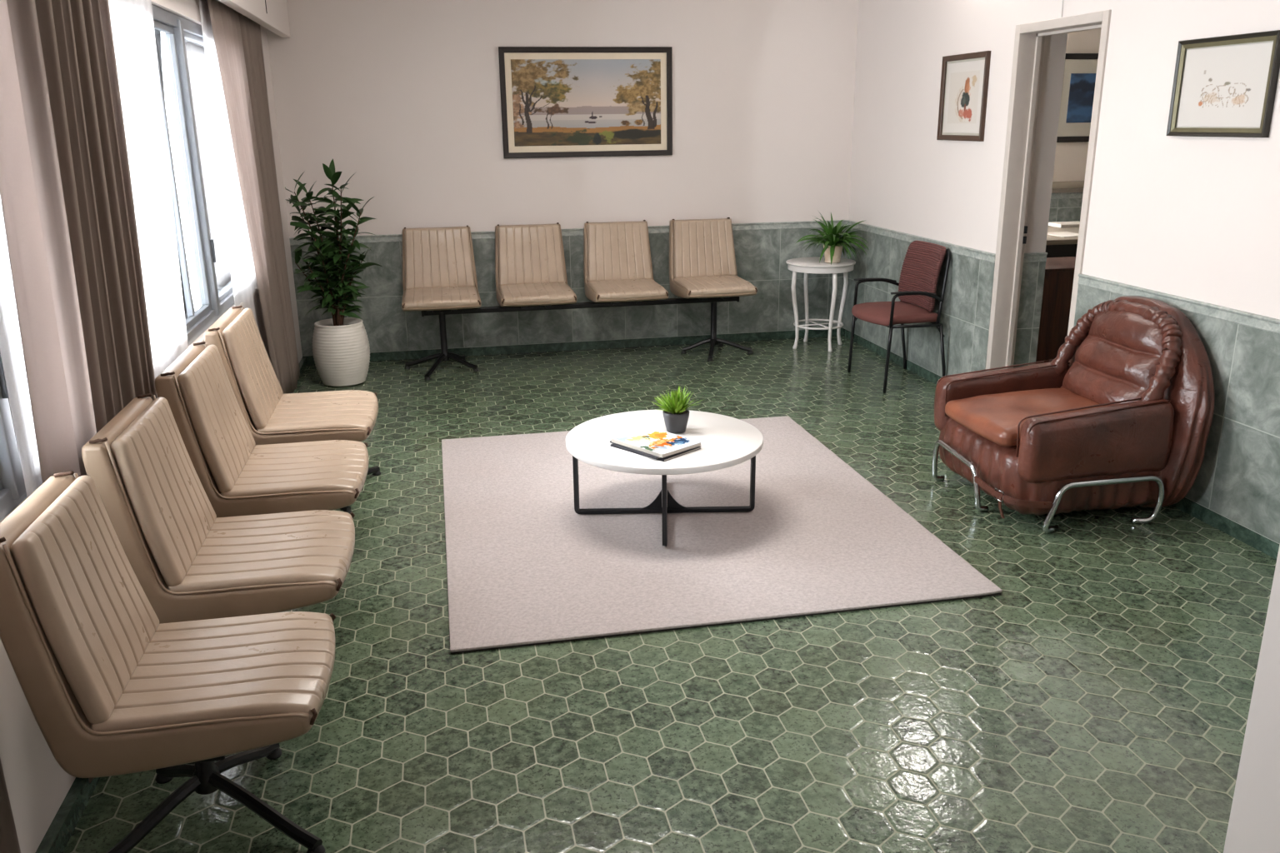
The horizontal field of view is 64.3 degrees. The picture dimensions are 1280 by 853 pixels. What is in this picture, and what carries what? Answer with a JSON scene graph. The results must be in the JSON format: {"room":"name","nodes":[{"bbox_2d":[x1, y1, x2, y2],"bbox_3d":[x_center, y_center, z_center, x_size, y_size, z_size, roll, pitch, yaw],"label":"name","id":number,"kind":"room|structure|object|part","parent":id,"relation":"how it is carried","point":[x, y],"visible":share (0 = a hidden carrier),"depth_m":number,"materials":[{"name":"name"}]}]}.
{"room":"waiting room","nodes":[
{"label":"waiting room","id":0,"kind":"room"},
{"bbox_2d":[0,0,302,852],"bbox_3d":[-1.467,-0.341,2.060,0.140,2.700,9.835,-4,17,-11],"label":"wall","id":1,"kind":"structure","parent":0,"point":[37,785],"depth_m":2.29,"materials":[{"name":"beige paint"}]},
{"bbox_2d":[0,352,26,521],"bbox_3d":[-1.376,-0.303,1.747,0.089,1.275,1.690,-4,17,-11],"label":"window","id":2,"kind":"structure","parent":1,"relation":"in","point":[12,489],"depth_m":2.30,"materials":[{"name":"grey metal"}]},
{"bbox_3d":[-1.409,-0.330,1.838,0.040,1.175,0.640,-4,17,-11],"label":"sash","id":3,"kind":"part","parent":2,"relation":"part of","materials":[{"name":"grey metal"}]},
{"bbox_3d":[-1.514,-0.479,2.338,0.006,1.123,0.273,-4,17,-11],"label":"pane","id":4,"kind":"part","parent":2,"relation":"part of","materials":[{"name":"clear glass"}]},
{"bbox_3d":[-1.388,-0.302,1.745,0.065,1.275,1.690,-4,17,-11],"label":"frame","id":5,"kind":"part","parent":2,"relation":"part of","materials":[{"name":"grey metal"}]},
{"bbox_2d":[0,496,27,523],"bbox_3d":[-1.393,0.324,1.931,0.147,0.030,1.690,-4,17,-11],"label":"trim","id":6,"kind":"structure","parent":1,"relation":"attached to","point":[18,505],"depth_m":2.32,"materials":[{"name":"paint"}]},
{"bbox_2d":[35,356,307,852],"bbox_3d":[-1.367,0.922,2.449,0.028,0.055,9.819,-4,17,-11],"label":"baseboard","id":7,"kind":"structure","parent":1,"relation":"attached to","point":[62,827],"depth_m":2.41,"materials":[{"name":"green tile"}]},
{"bbox_2d":[151,4,234,345],"bbox_3d":[-1.895,-1.049,4.247,0.089,1.275,2.590,-4,17,-11],"label":"window","id":8,"kind":"structure","parent":1,"relation":"in","point":[198,213],"depth_m":4.35,"materials":[{"name":"glass"}]},
{"bbox_3d":[-1.800,-0.890,3.715,0.006,1.123,1.313,-4,17,-11],"label":"pane","id":9,"kind":"part","parent":8,"relation":"part of","materials":[{"name":"clear glass"}]},
{"bbox_3d":[-1.799,-0.890,3.716,0.040,1.175,1.365,-4,17,-11],"label":"sash","id":10,"kind":"part","parent":8,"relation":"part of","materials":[{"name":"grey metal"}]},
{"bbox_3d":[-2.047,-1.247,4.909,0.040,1.175,1.075,-4,17,-11],"label":"sash","id":11,"kind":"part","parent":8,"relation":"part of","materials":[{"name":"grey metal"}]},
{"bbox_3d":[-2.048,-1.246,4.909,0.006,1.123,1.023,-4,17,-11],"label":"pane","id":12,"kind":"part","parent":8,"relation":"part of","materials":[{"name":"clear glass"}]},
{"bbox_2d":[188,288,258,347],"bbox_3d":[-1.911,-0.423,4.430,0.147,0.030,2.590,-4,17,-11],"label":"trim","id":13,"kind":"structure","parent":1,"relation":"attached to","point":[200,338],"depth_m":4.25,"materials":[{"name":"paint"}]},
{"bbox_3d":[-1.583,-1.447,2.751,0.037,0.022,7.200,-4,17,-11],"label":"track","id":14,"kind":"object","parent":1,"relation":"attached to","visible":0},
{"bbox_2d":[0,759,20,852],"bbox_3d":[-1.179,0.112,1.324,0.051,2.150,1.101,-4,17,-11],"label":"drape","id":15,"kind":"object","parent":14,"relation":"hanging from","point":[9,843],"visible":1,"depth_m":2.00,"materials":[{"name":"brown fabric"}]},
{"bbox_2d":[0,197,42,497],"bbox_3d":[-1.440,-0.232,2.389,0.020,2.100,0.419,-4,17,-11],"label":"sheer curtain","id":16,"kind":"object","parent":14,"relation":"hanging from","point":[11,348],"visible":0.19,"depth_m":2.31,"materials":[{"name":"white fabric"}]},
{"bbox_2d":[0,0,156,783],"bbox_3d":[-1.472,-0.311,2.742,0.058,2.150,1.151,-4,17,-11],"label":"drape","id":17,"kind":"object","parent":14,"relation":"hanging from","point":[67,197],"visible":0.53,"depth_m":2.56,"materials":[{"name":"brown fabric"}]},
{"bbox_2d":[108,0,188,398],"bbox_3d":[-1.667,-0.568,3.481,0.020,2.080,1.092,-4,17,-11],"label":"sheer curtain","id":18,"kind":"object","parent":14,"relation":"hanging from","point":[132,26],"visible":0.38,"depth_m":3.50,"materials":[{"name":"white fabric"}]},
{"bbox_2d":[198,0,270,361],"bbox_3d":[-2.021,-1.050,5.199,0.020,2.140,1.054,-4,17,-11],"label":"sheer curtain","id":19,"kind":"object","parent":14,"relation":"hanging from","point":[244,283],"visible":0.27,"depth_m":4.90,"materials":[{"name":"white fabric"}]},
{"bbox_2d":[207,0,299,394],"bbox_3d":[-2.043,-1.145,5.501,0.058,2.130,1.568,-4,17,-11],"label":"drape","id":20,"kind":"object","parent":14,"relation":"hanging from","point":[237,38],"visible":0.91,"depth_m":5.45,"materials":[{"name":"brown fabric"}]},
{"bbox_2d":[266,0,859,237],"bbox_3d":[-0.566,-1.866,7.088,4.278,2.700,0.120,-4,17,-11],"label":"wall","id":21,"kind":"structure","parent":0,"point":[403,97],"depth_m":6.95,"materials":[{"name":"beige paint"}]},
{"bbox_2d":[218,0,289,37],"bbox_3d":[-1.320,-1.401,1.880,0.054,0.570,9.634,-4,17,-11],"label":"trim","id":22,"kind":"structure","parent":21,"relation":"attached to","point":[276,20],"depth_m":5.62,"materials":[{"name":"beige paint"}]},
{"bbox_2d":[289,220,847,245],"bbox_3d":[-0.405,-1.375,7.193,3.966,0.050,0.020,-4,17,-11],"label":"trim","id":23,"kind":"structure","parent":21,"relation":"attached to","point":[807,224],"depth_m":7.28,"materials":[{"name":"tile"}]},
{"bbox_2d":[290,226,847,356],"bbox_3d":[-0.401,-0.988,7.315,3.966,0.762,0.014,-4,17,-11],"label":"wainscoting","id":24,"kind":"structure","parent":21,"relation":"attached to","point":[761,256],"depth_m":7.35,"materials":[{"name":"tile"}]},
{"bbox_2d":[302,328,842,364],"bbox_3d":[-0.396,-0.593,7.432,3.966,0.060,0.018,-4,17,-11],"label":"baseboard","id":25,"kind":"structure","parent":21,"relation":"attached to","point":[417,354],"depth_m":7.43,"materials":[{"name":"green tile"}]},
{"bbox_2d":[498,46,672,158],"bbox_3d":[-0.356,-2.212,6.951,1.178,0.715,0.024,-4,17,-11],"label":"framed painting","id":26,"kind":"object","parent":21,"relation":"attached to","point":[557,102],"visible":1,"depth_m":6.95,"materials":[{"name":"brown wood"}]},
{"bbox_2d":[510,59,660,146],"bbox_3d":[-0.357,-2.214,6.956,1.022,0.559,0.001,-4,17,-11],"label":"artwork","id":27,"kind":"object","parent":26,"relation":"attached to","point":[555,102],"depth_m":6.95},
{"bbox_2d":[62,335,1276,852],"bbox_3d":[2.749,0.564,3.771,9.300,0.120,11.100,-4,17,-11],"label":"floor","id":28,"kind":"structure","parent":0,"point":[1100,702],"depth_m":2.95,"materials":[{"name":"tile"}]},
{"bbox_2d":[0,305,380,852],"bbox_3d":[-1.181,0.215,3.322,0.568,0.902,2.917,-4,17,-11],"label":"bench","id":29,"kind":"object","parent":28,"relation":"on","point":[144,595],"visible":1,"depth_m":2.39,"materials":[{"name":"beige leather"}]},
{"bbox_2d":[10,475,159,724],"bbox_3d":[-1.106,0.333,2.058,0.120,0.381,0.411,-4,17,-11],"label":"cushion","id":30,"kind":"object","parent":29,"relation":"on","point":[85,630],"depth_m":1.94,"materials":[{"name":"beige leather"}]},
{"bbox_2d":[110,397,216,586],"bbox_3d":[-1.230,0.155,2.653,0.120,0.381,0.462,-4,17,-11],"label":"cushion","id":31,"kind":"object","parent":29,"relation":"on","point":[163,519],"depth_m":2.52,"materials":[{"name":"beige leather"}]},
{"bbox_3d":[-1.052,0.726,2.430,0.060,0.325,0.060,-4,17,-11],"label":"post","id":32,"kind":"part","parent":29,"relation":"part of","materials":[{"name":"black metal"}]},
{"bbox_2d":[90,611,335,732],"bbox_3d":[-0.872,0.511,2.159,0.428,0.057,0.420,-4,17,-11],"label":"seat cushion","id":33,"kind":"object","parent":29,"relation":"on","point":[269,672],"depth_m":2.08,"materials":[{"name":"beige leather"}]},
{"bbox_2d":[177,345,255,492],"bbox_3d":[-1.364,-0.038,3.300,0.120,0.381,0.490,-4,17,-11],"label":"cushion","id":34,"kind":"object","parent":29,"relation":"on","point":[220,445],"depth_m":3.16,"materials":[{"name":"beige leather"}]},
{"bbox_2d":[221,308,283,429],"bbox_3d":[-1.502,-0.236,3.964,0.120,0.381,0.522,-4,17,-11],"label":"cushion","id":35,"kind":"object","parent":29,"relation":"on","point":[258,392],"depth_m":3.82,"materials":[{"name":"beige leather"}]},
{"bbox_2d":[167,510,354,592],"bbox_3d":[-0.996,0.333,2.755,0.428,0.057,0.472,-4,17,-11],"label":"seat cushion","id":36,"kind":"object","parent":29,"relation":"on","point":[305,551],"depth_m":2.67,"materials":[{"name":"beige leather"}]},
{"bbox_2d":[220,440,368,497],"bbox_3d":[-1.130,0.140,3.402,0.428,0.057,0.500,-4,17,-11],"label":"seat cushion","id":37,"kind":"object","parent":29,"relation":"on","point":[332,468],"depth_m":3.31,"materials":[{"name":"beige leather"}]},
{"bbox_2d":[256,390,378,433],"bbox_3d":[-1.268,-0.059,4.066,0.428,0.057,0.533,-4,17,-11],"label":"seat cushion","id":38,"kind":"object","parent":29,"relation":"on","point":[347,411],"depth_m":3.97,"materials":[{"name":"beige leather"}]},
{"bbox_2d":[285,158,381,386],"bbox_3d":[-1.881,-0.957,6.381,0.532,1.397,0.471,-4,17,-11],"label":"potted tree","id":39,"kind":"object","parent":28,"relation":"on","point":[341,348],"visible":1,"depth_m":6.33,"materials":[{"name":"green plant"}]},
{"bbox_3d":[-1.927,-1.054,6.332,0.424,0.927,0.199,-6,18,-17],"label":"stem","id":40,"kind":"part","parent":39,"relation":"part of","materials":[{"name":"plant"}]},
{"bbox_3d":[-1.907,-0.473,6.507,0.353,0.399,0.353,-4,17,-11],"label":"pot","id":41,"kind":"part","parent":39,"relation":"part of","materials":[{"name":"white ceramic"}]},
{"bbox_2d":[401,217,757,380],"bbox_3d":[-0.405,-0.901,6.949,2.426,0.927,0.668,-4,17,-11],"label":"bench","id":42,"kind":"object","parent":28,"relation":"on","point":[439,275],"visible":1,"depth_m":6.96,"materials":[{"name":"beige leather"}]},
{"bbox_2d":[404,227,474,289],"bbox_3d":[-1.363,-1.137,6.888,0.462,0.397,0.141,-4,17,-11],"label":"cushion","id":43,"kind":"object","parent":42,"relation":"on","point":[435,257],"depth_m":6.86,"materials":[{"name":"beige leather"}]},
{"bbox_2d":[404,286,478,307],"bbox_3d":[-1.306,-0.857,6.688,0.472,0.059,0.504,-4,17,-11],"label":"seat cushion","id":44,"kind":"object","parent":42,"relation":"on","point":[414,297],"depth_m":6.54,"materials":[{"name":"beige leather"}]},
{"bbox_3d":[-1.322,-0.605,6.850,0.060,0.330,0.060,-4,17,-11],"label":"post","id":45,"kind":"part","parent":42,"relation":"part of","materials":[{"name":"black metal"}]},
{"bbox_2d":[498,224,565,284],"bbox_3d":[-0.752,-1.179,7.002,0.458,0.397,0.141,-4,17,-11],"label":"cushion","id":46,"kind":"object","parent":42,"relation":"on","point":[528,254],"depth_m":6.98,"materials":[{"name":"beige leather"}]},
{"bbox_2d":[498,282,574,303],"bbox_3d":[-0.696,-0.899,6.802,0.467,0.059,0.504,-4,17,-11],"label":"seat cushion","id":47,"kind":"object","parent":42,"relation":"on","point":[508,292],"depth_m":6.65,"materials":[{"name":"beige leather"}]},
{"bbox_2d":[587,221,652,281],"bbox_3d":[-0.148,-1.221,7.115,0.453,0.397,0.141,-4,17,-11],"label":"cushion","id":48,"kind":"object","parent":42,"relation":"on","point":[620,251],"depth_m":7.09,"materials":[{"name":"beige leather"}]},
{"bbox_2d":[587,279,665,299],"bbox_3d":[-0.091,-0.941,6.915,0.463,0.059,0.504,-4,17,-11],"label":"seat cushion","id":49,"kind":"object","parent":42,"relation":"on","point":[597,288],"depth_m":6.77,"materials":[{"name":"beige leather"}]},
{"bbox_2d":[674,219,736,278],"bbox_3d":[0.456,-1.262,7.228,0.453,0.397,0.141,-4,17,-11],"label":"cushion","id":50,"kind":"object","parent":42,"relation":"on","point":[703,247],"depth_m":7.20,"materials":[{"name":"beige leather"}]},
{"bbox_3d":[0.522,-0.738,7.214,0.060,0.330,0.060,-4,17,-11],"label":"post","id":51,"kind":"part","parent":42,"relation":"part of","materials":[{"name":"black metal"}]},
{"bbox_2d":[674,275,754,294],"bbox_3d":[0.513,-0.982,7.028,0.463,0.059,0.504,-4,17,-11],"label":"seat cushion","id":52,"kind":"object","parent":42,"relation":"on","point":[683,285],"depth_m":6.88,"materials":[{"name":"beige leather"}]},
{"bbox_2d":[441,415,1002,654],"bbox_3d":[0.115,0.327,4.427,1.896,0.018,2.257,-4,17,-11],"label":"area rug","id":53,"kind":"object","parent":28,"relation":"on","point":[524,568],"visible":0.84,"depth_m":3.93,"materials":[{"name":"beige carpet"}]},
{"bbox_2d":[565,410,763,546],"bbox_3d":[0.102,0.201,4.231,0.810,0.336,0.810,-4,17,-11],"label":"coffee table","id":54,"kind":"object","parent":53,"relation":"on","point":[727,442],"visible":0.81,"depth_m":4.18,"materials":[{"name":"white laminate"}]},
{"bbox_2d":[610,444,701,461],"bbox_3d":[0.062,0.079,4.038,0.290,0.008,0.218,15,23,42],"label":"magazine","id":55,"kind":"object","parent":54,"relation":"on","point":[672,457],"visible":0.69,"depth_m":3.96,"materials":[{"name":"white paper"}]},
{"bbox_2d":[610,440,697,459],"bbox_3d":[0.052,0.071,4.042,0.214,0.006,0.286,-14,21,-38],"label":"magazine","id":56,"kind":"object","parent":55,"relation":"on","point":[624,447],"visible":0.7,"depth_m":3.95,"materials":[{"name":"paper"}]},
{"bbox_2d":[611,427,701,458],"bbox_3d":[0.065,0.061,4.038,0.218,0.014,0.288,-16,23,-41],"label":"magazine","id":57,"kind":"object","parent":56,"relation":"on","point":[651,441],"visible":1,"depth_m":4.01,"materials":[{"name":"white paper"}]},
{"bbox_3d":[0.101,0.214,4.234,0.757,0.309,0.022,-1,17,0],"label":"leg frame","id":58,"kind":"part","parent":54,"relation":"part of","materials":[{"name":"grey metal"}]},
{"bbox_3d":[0.102,0.213,4.235,0.020,0.309,0.756,0,17,1],"label":"leg frame","id":59,"kind":"part","parent":54,"relation":"part of","materials":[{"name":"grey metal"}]},
{"bbox_2d":[651,385,704,434],"bbox_3d":[0.143,-0.072,4.214,0.210,0.195,0.220,10,20,31],"label":"potted grass","id":60,"kind":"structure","parent":54,"relation":"on","point":[676,413],"depth_m":4.19,"materials":[{"name":"plant"}]},
{"bbox_2d":[662,409,689,434],"bbox_3d":[0.150,-0.022,4.233,0.111,0.087,0.111,-4,17,-11],"label":"pot","id":61,"kind":"object","parent":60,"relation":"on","point":[676,422],"depth_m":4.19,"materials":[{"name":"grey ceramic"}]},
{"bbox_2d":[785,256,855,352],"bbox_3d":[1.293,-0.881,7.347,0.492,0.620,0.492,-4,17,-11],"label":"side table","id":62,"kind":"object","parent":28,"relation":"on","point":[805,265],"visible":0.97,"depth_m":7.25,"materials":[{"name":"white paint"}]},
{"bbox_3d":[1.111,-0.852,7.290,0.070,0.601,0.033,-7,18,-20],"label":"leg","id":63,"kind":"part","parent":62,"relation":"part of","materials":[{"name":"white paint"}]},
{"bbox_3d":[1.230,-0.924,7.525,0.033,0.601,0.070,-7,18,-20],"label":"leg","id":64,"kind":"part","parent":62,"relation":"part of","materials":[{"name":"white paint"}]},
{"bbox_2d":[795,213,869,264],"bbox_3d":[1.345,-1.333,7.131,0.478,0.366,0.495,-15,22,-40],"label":"potted fern","id":65,"kind":"object","parent":62,"relation":"on","point":[831,237],"visible":1,"depth_m":7.11,"materials":[{"name":"green plant"}]},
{"bbox_2d":[823,244,843,263],"bbox_3d":[1.361,-1.221,7.186,0.140,0.120,0.140,-4,17,-11],"label":"pot","id":66,"kind":"object","parent":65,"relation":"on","point":[837,252],"depth_m":7.14,"materials":[{"name":"beige ceramic"}]},
{"bbox_3d":[1.357,-0.821,7.175,0.033,0.601,0.070,-7,18,-20],"label":"leg","id":67,"kind":"part","parent":62,"relation":"part of","materials":[{"name":"white paint"}]},
{"bbox_3d":[1.476,-0.893,7.410,0.070,0.601,0.033,-7,18,-20],"label":"leg","id":68,"kind":"part","parent":62,"relation":"part of","materials":[{"name":"white paint"}]},
{"bbox_2d":[847,240,950,393],"bbox_3d":[1.580,-0.698,6.323,0.483,0.854,0.577,-4,17,-11],"label":"chair","id":69,"kind":"object","parent":28,"relation":"on","point":[923,261],"visible":0.99,"depth_m":6.20,"materials":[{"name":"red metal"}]},
{"bbox_3d":[1.378,-0.553,6.617,0.041,0.411,0.020,-4,17,-11],"label":"leg","id":70,"kind":"part","parent":69,"relation":"part of","materials":[{"name":"black metal"}]},
{"bbox_3d":[1.539,-0.850,6.557,0.342,0.209,0.029,-3,17,-7],"label":"armrest","id":71,"kind":"part","parent":69,"relation":"part of","materials":[{"name":"black metal"}]},
{"bbox_3d":[1.485,-0.399,6.100,0.041,0.411,0.020,-4,17,-11],"label":"leg","id":72,"kind":"part","parent":69,"relation":"part of","materials":[{"name":"black metal"}]},
{"bbox_3d":[1.554,-0.710,6.314,0.430,0.075,0.524,-4,17,-11],"label":"seat","id":73,"kind":"part","parent":69,"relation":"part of","materials":[{"name":"red fabric"}]},
{"bbox_3d":[1.604,-0.646,6.343,0.360,0.089,0.565,-4,17,-11],"label":"seat frame","id":74,"kind":"part","parent":69,"relation":"part of","materials":[{"name":"black metal"}]},
{"bbox_3d":[1.727,-0.572,6.683,0.076,0.403,0.020,-4,17,-11],"label":"leg","id":75,"kind":"part","parent":69,"relation":"part of","materials":[{"name":"black metal"}]},
{"bbox_3d":[1.645,-0.698,6.049,0.342,0.209,0.029,-5,17,-14],"label":"armrest","id":76,"kind":"part","parent":69,"relation":"part of","materials":[{"name":"black metal"}]},
{"bbox_3d":[1.755,-0.935,6.289,0.122,0.385,0.467,-4,17,-11],"label":"backrest","id":77,"kind":"part","parent":69,"relation":"part of","materials":[{"name":"red fabric"}]},
{"bbox_3d":[1.834,-0.418,6.167,0.076,0.403,0.020,-4,17,-11],"label":"leg","id":78,"kind":"part","parent":69,"relation":"part of","materials":[{"name":"black metal"}]},
{"bbox_3d":[1.817,-0.833,6.081,0.039,0.447,0.108,10,20,32],"label":"post","id":79,"kind":"part","parent":69,"relation":"part of","materials":[{"name":"black metal"}]},
{"bbox_2d":[1035,256,1075,364],"bbox_3d":[2.746,-0.769,6.844,0.630,0.660,0.495,-4,17,-11],"label":"base cabinet","id":80,"kind":"object","parent":28,"relation":"on","point":[1059,272],"visible":0.2,"depth_m":6.60,"materials":[{"name":"brown wood"}]},
{"bbox_2d":[1045,225,1079,257],"bbox_3d":[3.491,-1.144,7.901,1.500,0.750,0.970,-4,17,-11],"label":"office desk","id":81,"kind":"object","parent":80,"relation":"on","point":[1056,247],"visible":0.02,"depth_m":7.35,"materials":[{"name":"black wood"}]},
{"bbox_3d":[3.565,-1.069,7.534,1.400,0.616,0.030,-4,17,-11],"label":"modesty panel","id":82,"kind":"part","parent":81,"relation":"part of","materials":[{"name":"black wood"}]},
{"bbox_2d":[1047,231,1078,237],"bbox_3d":[3.144,-1.421,7.528,0.220,0.004,0.300,-4,17,-11],"label":"paper sheet","id":83,"kind":"object","parent":81,"relation":"on","point":[1063,234],"visible":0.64,"depth_m":7.51,"materials":[{"name":"white paper"}]},
{"bbox_2d":[1048,221,1079,227],"bbox_3d":[3.421,-1.609,8.104,0.280,0.025,0.200,-4,17,-11],"label":"pile","id":84,"kind":"object","parent":81,"relation":"on","point":[1058,224],"visible":0.59,"depth_m":8.04,"materials":[{"name":"white paper"}]},
{"bbox_2d":[931,295,1214,533],"bbox_3d":[1.787,-0.110,4.361,0.859,0.849,0.953,-4,17,-11],"label":"leather armchair","id":85,"kind":"object","parent":28,"relation":"on","point":[1122,416],"visible":1,"depth_m":4.10,"materials":[{"name":"brown leather"}]},
{"bbox_3d":[1.671,-0.137,4.698,0.642,0.308,0.135,-4,17,-11],"label":"arm","id":86,"kind":"part","parent":85,"relation":"part of","materials":[{"name":"brown leather"}]},
{"bbox_2d":[945,388,1104,446],"bbox_3d":[1.696,-0.053,4.358,0.629,0.112,0.534,-4,17,-11],"label":"seat cushion","id":87,"kind":"object","parent":85,"relation":"on","point":[993,414],"depth_m":4.35,"materials":[{"name":"brown leather"}]},
{"bbox_3d":[1.807,0.059,4.041,0.642,0.310,0.128,-4,17,-11],"label":"arm","id":88,"kind":"part","parent":85,"relation":"part of","materials":[{"name":"brown leather"}]},
{"bbox_2d":[848,0,1279,319],"bbox_3d":[2.634,-0.641,2.885,0.290,2.700,9.955,-4,17,-11],"label":"wall","id":89,"kind":"structure","parent":0,"point":[1197,218],"depth_m":4.63,"materials":[{"name":"beige paint"}]},
{"bbox_2d":[936,50,990,141],"bbox_3d":[1.841,-1.878,5.812,0.024,0.472,0.512,-4,17,-11],"label":"framed picture","id":90,"kind":"object","parent":89,"relation":"attached to","point":[964,77],"visible":1,"depth_m":5.80,"materials":[{"name":"white paper"}]},
{"bbox_2d":[943,60,984,133],"bbox_3d":[1.846,-1.878,5.813,0.001,0.388,0.428,-4,17,-11],"label":"artwork","id":91,"kind":"object","parent":90,"relation":"attached to","point":[963,80],"depth_m":5.82},
{"bbox_2d":[1013,261,1045,367],"bbox_3d":[2.176,-0.517,5.750,0.157,0.822,0.014,-4,17,-11],"label":"trim","id":92,"kind":"structure","parent":89,"relation":"attached to","point":[1033,273],"depth_m":5.71,"materials":[{"name":"tile"}]},
{"bbox_2d":[1023,252,1047,262],"bbox_3d":[2.172,-0.933,5.620,0.157,0.050,0.020,-4,17,-11],"label":"trim","id":93,"kind":"structure","parent":89,"relation":"attached to","point":[1033,257],"depth_m":5.62,"materials":[{"name":"tile"}]},
{"bbox_2d":[985,10,1111,371],"bbox_3d":[2.094,-0.986,5.190,0.147,2.045,0.768,-4,17,-11],"label":"door frame","id":94,"kind":"structure","parent":89,"relation":"in","point":[1029,40],"depth_m":5.37,"materials":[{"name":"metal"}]},
{"bbox_3d":[2.089,-1.041,5.529,0.022,0.095,0.011,-4,17,-11],"label":"strike plate","id":95,"kind":"part","parent":94,"relation":"part of","materials":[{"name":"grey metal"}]},
{"bbox_2d":[842,227,1279,544],"bbox_3d":[2.510,0.258,3.058,0.014,0.762,9.823,-4,17,-11],"label":"wainscoting","id":96,"kind":"structure","parent":89,"relation":"attached to","point":[1237,479],"depth_m":4.08,"materials":[{"name":"tile"}]},
{"bbox_2d":[842,328,1279,559],"bbox_3d":[2.514,0.652,3.174,0.018,0.060,9.819,-4,17,-11],"label":"baseboard","id":97,"kind":"structure","parent":89,"relation":"attached to","point":[1252,539],"depth_m":4.15,"materials":[{"name":"green tile"}]},
{"bbox_2d":[1060,0,1063,17],"bbox_3d":[2.015,-2.250,4.792,0.007,0.600,0.010,-4,17,-11],"label":"cable","id":98,"kind":"object","parent":89,"relation":"attached to","point":[1062,0],"visible":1,"depth_m":4.86,"materials":[{"name":"white plastic"}]},
{"bbox_2d":[847,220,1279,334],"bbox_3d":[2.499,-0.132,2.945,0.020,0.050,9.835,-4,17,-11],"label":"trim","id":99,"kind":"structure","parent":89,"relation":"attached to","point":[1231,315],"depth_m":4.44,"materials":[{"name":"tile"}]},
{"bbox_2d":[1165,30,1279,137],"bbox_3d":[2.234,-1.306,3.913,0.026,0.368,0.520,-4,17,-11],"label":"framed picture","id":100,"kind":"object","parent":89,"relation":"attached to","point":[1224,86],"visible":1,"depth_m":3.89},
{"bbox_2d":[1176,41,1273,127],"bbox_3d":[2.240,-1.306,3.914,0.001,0.296,0.448,-4,17,-11],"label":"artwork","id":101,"kind":"object","parent":100,"relation":"attached to","point":[1220,84],"depth_m":3.91},
{"bbox_2d":[1051,28,1101,193],"bbox_3d":[3.972,-2.404,8.683,4.700,2.700,0.120,-4,17,-11],"label":"wall","id":102,"kind":"structure","parent":0,"point":[1070,163],"depth_m":8.57,"materials":[{"name":"paint"}]},
{"bbox_2d":[1048,198,1082,222],"bbox_3d":[3.946,-1.527,8.870,4.600,0.915,0.014,-4,17,-11],"label":"trim","id":103,"kind":"structure","parent":102,"relation":"attached to","point":[1068,209],"depth_m":8.70,"materials":[{"name":"tile"}]},
{"bbox_2d":[1050,192,1083,199],"bbox_3d":[3.942,-1.988,8.726,4.600,0.050,0.020,-4,17,-11],"label":"trim","id":104,"kind":"structure","parent":102,"relation":"attached to","point":[1057,195],"depth_m":8.66,"materials":[{"name":"tile"}]},
{"bbox_2d":[1051,180,1084,189],"bbox_3d":[3.945,-2.067,8.677,4.600,0.060,0.070,-4,17,-11],"label":"trim","id":105,"kind":"structure","parent":102,"relation":"attached to","point":[1068,184],"depth_m":8.58,"materials":[{"name":"beige wood"}]},
{"bbox_2d":[1056,53,1098,142],"bbox_3d":[3.751,-2.732,8.464,0.720,0.700,0.022,-4,17,-11],"label":"framed picture","id":106,"kind":"object","parent":102,"relation":"attached to","point":[1080,69],"visible":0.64,"depth_m":8.44,"materials":[{"name":"blue paper"}]},
{"bbox_2d":[1065,73,1096,122],"bbox_3d":[3.750,-2.733,8.467,0.410,0.390,0.001,-4,17,-11],"label":"artwork","id":107,"kind":"object","parent":106,"relation":"attached to","point":[1080,87],"depth_m":8.45},
{"bbox_2d":[1223,545,1279,852],"bbox_3d":[1.958,-0.173,1.360,1.658,2.700,0.790,-4,17,-11],"label":"wall","id":108,"kind":"structure","parent":0,"point":[1253,827],"depth_m":1.77,"materials":[{"name":"beige paint"}]}
]}

